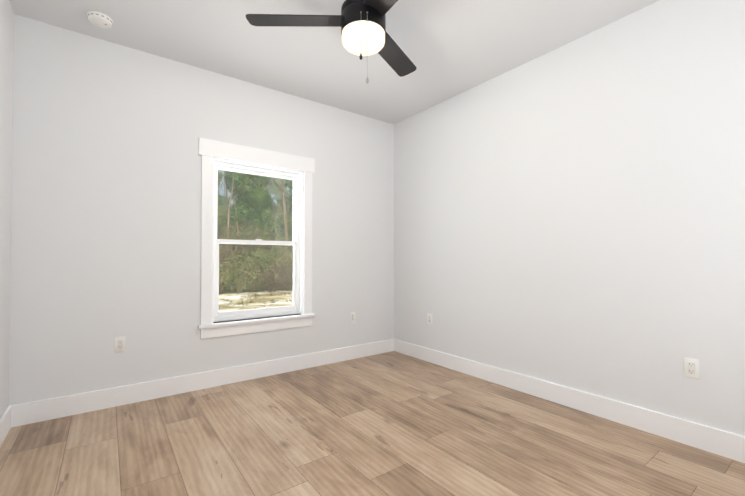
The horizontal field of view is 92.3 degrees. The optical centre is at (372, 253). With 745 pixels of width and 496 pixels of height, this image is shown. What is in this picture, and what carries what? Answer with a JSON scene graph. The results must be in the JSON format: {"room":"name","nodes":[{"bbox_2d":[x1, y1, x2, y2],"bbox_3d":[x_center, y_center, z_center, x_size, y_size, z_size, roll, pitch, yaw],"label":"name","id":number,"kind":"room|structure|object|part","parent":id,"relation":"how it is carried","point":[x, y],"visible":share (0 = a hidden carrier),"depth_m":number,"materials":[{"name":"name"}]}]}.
{"room":"empty bedroom","nodes":[
{"label":"empty bedroom","id":0,"kind":"room"},
{"bbox_2d":[0,0,13,417],"bbox_3d":[-1.365,-0.251,0.869,0.140,2.740,3.914,1,-1,-37],"label":"wall","id":1,"kind":"structure","parent":0,"point":[6,63],"depth_m":2.23,"materials":[{"name":"white paint"}]},
{"bbox_2d":[0,406,10,445],"bbox_3d":[-1.298,1.048,0.890,0.016,0.142,3.618,1,-1,-37],"label":"baseboard","id":2,"kind":"structure","parent":1,"relation":"attached to","point":[5,423],"depth_m":2.21,"materials":[{"name":"white paint"}]},
{"bbox_2d":[9,14,393,404],"bbox_3d":[-1.107,-0.214,3.411,3.304,2.740,0.140,1,-1,-37],"label":"wall","id":3,"kind":"structure","parent":0,"point":[106,209],"depth_m":2.81,"materials":[{"name":"white paint"}]},
{"bbox_2d":[114,336,125,352],"bbox_3d":[-1.909,0.688,2.709,0.070,0.115,0.009,1,-1,-37],"label":"electrical outlet","id":4,"kind":"object","parent":3,"relation":"attached to","point":[120,344],"visible":1,"depth_m":2.71,"materials":[{"name":"white plastic"}]},
{"bbox_2d":[9,339,393,426],"bbox_3d":[-1.060,1.084,3.329,3.304,0.142,0.016,1,-1,-37],"label":"baseboard","id":5,"kind":"structure","parent":3,"relation":"attached to","point":[46,409],"depth_m":2.91,"materials":[{"name":"white paint"}]},
{"bbox_2d":[198,137,314,338],"bbox_3d":[-1.065,-0.126,3.392,1.091,1.710,0.159,1,-1,-37],"label":"window","id":6,"kind":"structure","parent":3,"relation":"in","point":[211,151],"depth_m":3.31,"materials":[{"name":"white paint"}]},
{"bbox_2d":[213,161,299,321],"bbox_3d":[-1.103,-0.105,3.443,0.839,1.433,0.082,1,-1,-37],"label":"window unit","id":7,"kind":"structure","parent":6,"relation":"in","point":[218,316],"depth_m":3.43,"materials":[{"name":"white plastic"}]},
{"bbox_2d":[350,312,354,322],"bbox_3d":[-0.218,0.706,3.964,0.070,0.115,0.009,1,-1,-37],"label":"electrical outlet","id":8,"kind":"object","parent":3,"relation":"attached to","point":[352,317],"visible":1,"depth_m":3.96,"materials":[{"name":"white plastic"}]},
{"bbox_2d":[9,0,658,123],"bbox_3d":[0.018,-1.666,1.916,3.584,0.120,3.914,1,-1,-37],"label":"ceiling","id":9,"kind":"structure","parent":0,"point":[451,48],"depth_m":2.66,"materials":[{"name":"white paint"}]},
{"bbox_2d":[87,11,112,27],"bbox_3d":[-1.847,-1.579,2.429,0.140,0.040,0.140,1,-1,-37],"label":"smoke detector","id":10,"kind":"object","parent":9,"relation":"attached to","point":[99,19],"visible":1,"depth_m":2.40,"materials":[{"name":"white plastic"}]},
{"bbox_2d":[246,0,416,83],"bbox_3d":[0.040,-1.255,1.976,1.182,0.698,1.088,1,-1,-37],"label":"fan","id":11,"kind":"object","parent":9,"relation":"hanging from","point":[361,24],"visible":1,"depth_m":2.00,"materials":[{"name":"black metal"}]},
{"bbox_3d":[-0.052,-1.221,2.052,0.247,0.072,0.247,1,-1,-37],"label":"globe","id":12,"kind":"part","parent":11,"relation":"part of"},
{"bbox_2d":[0,351,744,495],"bbox_3d":[0.018,1.193,1.875,3.584,0.120,3.914,1,-1,-37],"label":"floor","id":13,"kind":"structure","parent":0,"point":[393,423],"depth_m":2.11,"materials":[{"name":"brown wood"}]},
{"bbox_2d":[394,0,744,435],"bbox_3d":[1.401,-0.221,2.921,0.140,2.740,3.914,1,-1,-37],"label":"wall","id":14,"kind":"structure","parent":0,"point":[571,214],"depth_m":2.53,"materials":[{"name":"white paint"}]},
{"bbox_2d":[427,313,431,324],"bbox_3d":[0.615,0.704,3.843,0.009,0.115,0.070,1,-1,-37],"label":"electrical outlet","id":15,"kind":"object","parent":14,"relation":"attached to","point":[429,318],"visible":1,"depth_m":3.84,"materials":[{"name":"white plastic"}]},
{"bbox_2d":[394,339,744,462],"bbox_3d":[1.343,1.077,2.850,0.016,0.142,3.618,1,-1,-37],"label":"baseboard","id":16,"kind":"structure","parent":14,"relation":"attached to","point":[726,444],"depth_m":2.50,"materials":[{"name":"white paint"}]},
{"bbox_2d":[684,357,699,378],"bbox_3d":[1.892,0.679,2.122,0.009,0.115,0.070,1,-1,-37],"label":"electrical outlet","id":17,"kind":"object","parent":14,"relation":"attached to","point":[691,367],"visible":1,"depth_m":2.12,"materials":[{"name":"white plastic"}]},
{"label":"outside","id":18,"kind":"structure","parent":0,"visible":0},
{"bbox_2d":[219,285,292,311],"bbox_3d":[-19.804,2.191,43.447,100.000,0.200,86.456,1,-1,-37],"label":"ground","id":19,"kind":"structure","parent":18,"point":[237,298],"depth_m":12.79,"materials":[{"name":"beige sand"}]},
{"bbox_2d":[217,170,292,309],"bbox_3d":[-3.645,-6.490,25.004,25.716,17.306,28.654,1,-1,-37],"label":"trees","id":20,"kind":"object","parent":19,"relation":"on","point":[265,205],"depth_m":15.93,"materials":[{"name":"green plant"}]}
]}

